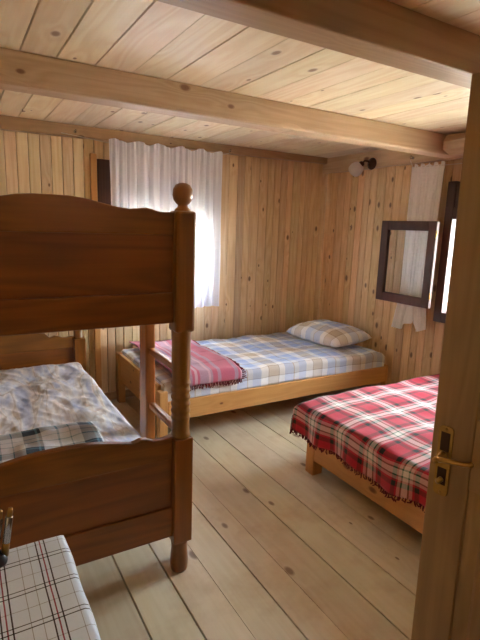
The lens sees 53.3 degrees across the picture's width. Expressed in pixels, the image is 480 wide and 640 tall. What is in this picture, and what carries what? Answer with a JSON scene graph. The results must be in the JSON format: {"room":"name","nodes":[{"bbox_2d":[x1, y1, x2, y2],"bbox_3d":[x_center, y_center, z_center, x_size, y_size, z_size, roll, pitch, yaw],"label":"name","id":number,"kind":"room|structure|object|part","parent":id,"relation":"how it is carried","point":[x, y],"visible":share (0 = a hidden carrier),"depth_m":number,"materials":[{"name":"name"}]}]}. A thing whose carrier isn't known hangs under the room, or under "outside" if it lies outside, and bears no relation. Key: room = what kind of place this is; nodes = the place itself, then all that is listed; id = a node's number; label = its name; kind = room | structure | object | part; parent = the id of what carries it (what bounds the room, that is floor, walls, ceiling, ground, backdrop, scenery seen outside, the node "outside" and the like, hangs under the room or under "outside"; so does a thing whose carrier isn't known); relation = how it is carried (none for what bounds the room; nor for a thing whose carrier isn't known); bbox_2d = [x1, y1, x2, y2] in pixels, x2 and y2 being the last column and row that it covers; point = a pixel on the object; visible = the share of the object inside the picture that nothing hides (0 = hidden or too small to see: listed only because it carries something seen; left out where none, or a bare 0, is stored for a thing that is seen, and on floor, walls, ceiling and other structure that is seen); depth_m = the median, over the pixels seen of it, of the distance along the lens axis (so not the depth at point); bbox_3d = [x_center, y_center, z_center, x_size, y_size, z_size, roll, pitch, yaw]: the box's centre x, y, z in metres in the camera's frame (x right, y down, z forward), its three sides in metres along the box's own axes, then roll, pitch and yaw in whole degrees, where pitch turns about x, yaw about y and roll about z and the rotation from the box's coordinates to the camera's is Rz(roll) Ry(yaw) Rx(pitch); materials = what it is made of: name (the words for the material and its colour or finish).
{"room":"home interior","nodes":[
{"label":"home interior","id":0,"kind":"room"},
{"bbox_2d":[0,130,327,392],"bbox_3d":[-0.820,-0.431,4.158,3.860,2.200,0.140,-5,13,-30],"label":"wall","id":1,"kind":"structure","parent":0,"point":[273,211],"depth_m":4.54,"materials":[{"name":"brown wood"}]},
{"bbox_2d":[89,153,101,389],"bbox_3d":[-1.165,-0.328,3.869,0.049,1.944,0.034,-5,13,-30],"label":"trim","id":2,"kind":"structure","parent":1,"relation":"attached to","point":[92,157],"depth_m":3.94,"materials":[{"name":"brown wood"}]},
{"bbox_2d":[97,159,110,204],"bbox_3d":[-0.722,-0.724,4.136,1.032,1.170,0.170,-5,13,-30],"label":"window","id":3,"kind":"structure","parent":1,"relation":"in","point":[103,165],"depth_m":3.75,"materials":[{"name":"brown wood"}]},
{"bbox_2d":[104,389,134,399],"bbox_3d":[-0.781,0.625,4.314,3.740,0.070,0.019,-5,13,-30],"label":"baseboard","id":4,"kind":"structure","parent":1,"relation":"attached to","point":[111,395],"depth_m":4.13,"materials":[{"name":"brown wood"}]},
{"bbox_2d":[0,115,326,163],"bbox_3d":[-0.728,-1.441,3.868,3.665,0.102,0.074,-5,13,-30],"label":"trim","id":5,"kind":"structure","parent":1,"relation":"attached to","point":[7,123],"depth_m":3.75,"materials":[{"name":"brown wood"}]},
{"bbox_2d":[0,0,479,157],"bbox_3d":[0.316,-1.160,2.187,3.940,0.060,4.270,-5,13,-30],"label":"ceiling","id":6,"kind":"structure","parent":0,"point":[153,38],"depth_m":2.15,"materials":[{"name":"brown wood"}]},
{"bbox_2d":[76,387,421,639],"bbox_3d":[0.241,1.057,2.619,3.940,0.060,4.270,-5,13,-30],"label":"floor","id":7,"kind":"structure","parent":0,"point":[278,550],"depth_m":2.20,"materials":[{"name":"beige wood"}]},
{"bbox_2d":[0,183,195,572],"bbox_3d":[-1.142,0.148,2.549,1.054,1.657,2.014,-5,13,-30],"label":"bunk bed","id":8,"kind":"object","parent":7,"relation":"on","point":[75,264],"visible":0.94,"depth_m":1.80,"materials":[{"name":"brown wood"}]},
{"bbox_3d":[-1.646,0.335,3.431,0.880,0.210,0.012,-5,13,-30],"label":"headboard panel","id":9,"kind":"part","parent":8,"relation":"part of","materials":[{"name":"brown wood"}]},
{"bbox_3d":[-1.222,-0.008,3.611,0.084,1.552,0.084,-5,13,-30],"label":"post","id":10,"kind":"part","parent":8,"relation":"part of","materials":[{"name":"brown wood"}]},
{"bbox_3d":[-0.672,0.716,1.809,0.880,0.232,0.012,-5,13,-30],"label":"footboard panel","id":11,"kind":"part","parent":8,"relation":"part of","materials":[{"name":"brown wood"}]},
{"bbox_3d":[-0.647,-0.020,1.665,0.880,0.122,0.032,-5,13,-30],"label":"footboard rail","id":12,"kind":"part","parent":8,"relation":"part of","materials":[{"name":"brown wood"}]},
{"bbox_3d":[-0.641,-0.187,1.633,0.880,0.230,0.012,-5,13,-30],"label":"footboard panel","id":13,"kind":"part","parent":8,"relation":"part of","materials":[{"name":"brown wood"}]},
{"bbox_3d":[-0.678,0.894,1.843,0.880,0.140,0.032,-5,13,-30],"label":"footboard rail","id":14,"kind":"part","parent":8,"relation":"part of","materials":[{"name":"brown wood"}]},
{"bbox_3d":[-0.246,0.343,1.983,0.084,1.552,0.084,-5,13,-30],"label":"post","id":15,"kind":"part","parent":8,"relation":"part of","materials":[{"name":"brown wood"}]},
{"bbox_3d":[-1.160,0.608,2.637,0.845,0.139,1.870,-5,13,-30],"label":"mattress","id":16,"kind":"object","parent":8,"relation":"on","visible":0},
{"bbox_2d":[0,362,141,441],"bbox_3d":[-1.159,0.520,2.618,0.932,0.075,1.864,-5,13,-30],"label":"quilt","id":17,"kind":"object","parent":16,"relation":"on","point":[32,397],"visible":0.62,"depth_m":2.78,"materials":[{"name":"fabric"}]},
{"bbox_2d":[0,421,104,462],"bbox_3d":[-0.923,0.588,2.065,0.690,0.048,0.646,-5,13,-30],"label":"blanket","id":18,"kind":"object","parent":17,"relation":"on","point":[17,444],"visible":0.41,"depth_m":2.23,"materials":[{"name":"fabric"}]},
{"bbox_2d":[116,351,387,437],"bbox_3d":[0.136,0.498,4.176,2.160,0.435,1.015,-5,13,-30],"label":"bed","id":19,"kind":"object","parent":7,"relation":"on","point":[127,372],"visible":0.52,"depth_m":3.70,"materials":[{"name":"brown wood"}]},
{"bbox_3d":[-1.009,0.483,4.049,0.060,0.435,0.065,-5,13,-30],"label":"leg","id":20,"kind":"part","parent":19,"relation":"part of","materials":[{"name":"brown wood"}]},
{"bbox_3d":[-0.529,0.673,3.251,0.060,0.400,0.065,-5,13,-30],"label":"leg","id":21,"kind":"part","parent":19,"relation":"part of","materials":[{"name":"brown wood"}]},
{"bbox_3d":[0.401,0.551,3.759,2.070,0.137,0.026,-5,13,-30],"label":"rail","id":22,"kind":"part","parent":19,"relation":"part of","materials":[{"name":"brown wood"}]},
{"bbox_3d":[1.297,0.562,4.313,0.030,0.335,0.050,-5,13,-30],"label":"leg","id":23,"kind":"part","parent":19,"relation":"part of","materials":[{"name":"brown wood"}]},
{"bbox_2d":[305,443,424,533],"bbox_3d":[1.539,0.909,2.509,1.432,0.360,1.997,-5,13,-30],"label":"double bed","id":24,"kind":"object","parent":7,"relation":"on","point":[413,516],"visible":0.17,"depth_m":2.58,"materials":[{"name":"brown wood"}]},
{"bbox_3d":[0.468,0.795,2.982,0.076,0.330,0.075,-5,13,-30],"label":"leg","id":25,"kind":"part","parent":24,"relation":"part of","materials":[{"name":"brown wood"}]},
{"bbox_2d":[411,72,479,639],"bbox_3d":[0.804,0.376,1.030,0.092,1.870,0.840,-7,13,-38],"label":"door","id":26,"kind":"structure","parent":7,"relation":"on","point":[447,600],"depth_m":1.30,"materials":[{"name":"brown wood"}]},
{"bbox_3d":[0.557,0.449,1.339,0.020,0.018,0.018,-7,13,-38],"label":"lock knob","id":27,"kind":"part","parent":26,"relation":"part of","materials":[{"name":"gold metal"}]},
{"bbox_3d":[0.569,0.394,1.338,0.004,0.206,0.042,-7,13,-38],"label":"handle plate","id":28,"kind":"part","parent":26,"relation":"part of","materials":[{"name":"gold metal"}]},
{"bbox_3d":[0.575,0.382,1.286,0.047,0.042,0.111,-7,13,-38],"label":"lever","id":29,"kind":"part","parent":26,"relation":"part of","materials":[{"name":"gold metal"}]},
{"bbox_3d":[-0.526,0.995,0.849,0.568,0.688,0.762,-5,13,-30],"label":"table","id":30,"kind":"object","parent":7,"relation":"on","visible":0},
{"bbox_2d":[0,535,100,639],"bbox_3d":[-0.510,0.673,0.789,0.580,0.059,0.786,-5,13,-30],"label":"tablecloth","id":31,"kind":"object","parent":30,"relation":"on","point":[42,595],"visible":0.99,"depth_m":1.03,"materials":[{"name":"white fabric"}]},
{"bbox_2d":[0,507,12,567],"bbox_3d":[-0.560,0.507,1.119,0.058,0.137,0.039,-5,13,-30],"label":"holder","id":32,"kind":"object","parent":31,"relation":"on","point":[4,552],"visible":1,"depth_m":1.12,"materials":[{"name":"metal"}]},
{"bbox_2d":[318,159,462,385],"bbox_3d":[2.045,-0.180,3.375,0.300,2.200,4.170,-5,13,-30],"label":"wall","id":33,"kind":"structure","parent":0,"point":[356,207],"depth_m":4.41,"materials":[{"name":"brown wood"}]},
{"bbox_2d":[0,47,455,158],"bbox_3d":[0.036,-1.161,2.667,3.740,0.140,0.135,-5,13,-30],"label":"ceiling beam","id":34,"kind":"structure","parent":33,"relation":"attached to","point":[20,71],"depth_m":2.45,"materials":[{"name":"brown wood"}]},
{"bbox_2d":[156,0,479,88],"bbox_3d":[0.639,-0.948,1.661,3.740,0.133,0.120,-5,13,-30],"label":"ceiling beam","id":35,"kind":"structure","parent":33,"relation":"attached to","point":[384,32],"depth_m":1.48,"materials":[{"name":"brown wood"}]},
{"bbox_2d":[349,158,376,176],"bbox_3d":[1.088,-1.366,4.277,0.230,0.168,0.126,2,11,-1],"label":"wall lamp","id":36,"kind":"object","parent":33,"relation":"attached to","point":[356,168],"visible":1,"depth_m":4.23,"materials":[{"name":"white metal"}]},
{"bbox_3d":[1.036,-1.349,4.280,0.127,0.129,0.129,-5,13,-30],"label":"lamp shade","id":37,"kind":"part","parent":36,"relation":"part of","materials":[{"name":"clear glass"}]},
{"bbox_2d":[323,149,462,173],"bbox_3d":[1.895,-1.183,3.127,0.069,0.148,4.069,-5,13,-30],"label":"trim","id":38,"kind":"structure","parent":33,"relation":"attached to","point":[384,158],"depth_m":4.18,"materials":[{"name":"brown wood"}]},
{"bbox_2d":[376,181,459,322],"bbox_3d":[1.843,-0.470,3.518,0.465,1.080,1.750,-5,13,-30],"label":"window","id":39,"kind":"structure","parent":33,"relation":"in","point":[442,289],"depth_m":3.75,"materials":[{"name":"brown wood"}]},
{"bbox_3d":[1.361,-0.470,3.937,0.035,0.677,0.555,-5,13,-30],"label":"sash","id":40,"kind":"part","parent":39,"relation":"part of","materials":[{"name":"brown wood"}]},
{"bbox_2d":[443,132,465,156],"bbox_3d":[1.910,-1.128,2.846,0.285,0.144,1.446,-5,13,-30],"label":"ceiling beam","id":41,"kind":"structure","parent":33,"relation":"attached to","point":[453,144],"depth_m":3.34,"materials":[{"name":"brown wood"}]},
{"bbox_3d":[1.388,-1.316,3.869,0.041,0.030,0.022,-5,13,-30],"label":"curtain hook","id":42,"kind":"object","parent":33,"relation":"attached to","visible":0},
{"bbox_2d":[391,160,461,331],"bbox_3d":[1.756,-0.474,3.352,0.039,1.386,1.650,-5,13,-30],"label":"curtain","id":43,"kind":"object","parent":42,"relation":"hanging from","point":[426,181],"visible":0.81,"depth_m":3.88,"materials":[{"name":"white fabric"}]},
{"bbox_3d":[1.787,-1.114,3.216,0.015,0.079,1.622,-4,13,-30],"label":"cord","id":44,"kind":"part","parent":43,"relation":"part of","materials":[{"name":"beige fabric"}]},
{"bbox_3d":[1.527,0.762,2.511,1.370,0.203,1.855,-5,13,-30],"label":"mattress","id":45,"kind":"object","parent":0,"visible":0},
{"bbox_2d":[290,374,439,512],"bbox_3d":[1.434,0.735,2.554,1.468,0.256,1.968,-5,13,-30],"label":"plaid blanket","id":46,"kind":"object","parent":45,"relation":"on","point":[384,433],"visible":0.75,"depth_m":2.68,"materials":[{"name":"red fabric"}]},
{"bbox_3d":[0.137,0.376,4.153,2.065,0.178,0.930,-5,13,-30],"label":"mattress","id":47,"kind":"object","parent":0,"visible":0},
{"bbox_2d":[121,332,384,401],"bbox_3d":[0.144,0.335,4.138,2.094,0.188,0.974,-5,13,-30],"label":"sheet","id":48,"kind":"object","parent":47,"relation":"on","point":[279,357],"visible":0.66,"depth_m":3.95,"materials":[{"name":"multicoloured fabric"}]},
{"bbox_2d":[129,339,246,390],"bbox_3d":[-0.424,0.314,3.766,0.627,0.162,0.988,-5,13,-30],"label":"throw blanket","id":49,"kind":"object","parent":48,"relation":"on","point":[207,366],"visible":0.56,"depth_m":3.48,"materials":[{"name":"pink fabric"}]},
{"bbox_2d":[286,319,371,347],"bbox_3d":[0.829,0.112,4.517,0.469,0.174,0.680,-5,13,-33],"label":"pillow","id":50,"kind":"object","parent":48,"relation":"on","point":[324,332],"visible":1,"depth_m":4.34,"materials":[{"name":"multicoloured fabric"}]},
{"bbox_3d":[-0.080,-1.482,4.178,0.022,0.030,0.041,-5,13,-30],"label":"curtain hook","id":51,"kind":"object","parent":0,"visible":0},
{"bbox_2d":[61,132,228,307],"bbox_3d":[-0.704,-0.747,3.935,1.401,1.351,0.088,-5,13,-30],"label":"curtain","id":52,"kind":"object","parent":51,"relation":"hanging from","point":[142,175],"visible":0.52,"depth_m":3.95,"materials":[{"name":"white fabric"}]},
{"bbox_3d":[-0.697,-1.395,3.836,1.401,0.042,0.027,-5,13,-30],"label":"cord","id":53,"kind":"part","parent":52,"relation":"part of","materials":[{"name":"white fabric"}]}
]}

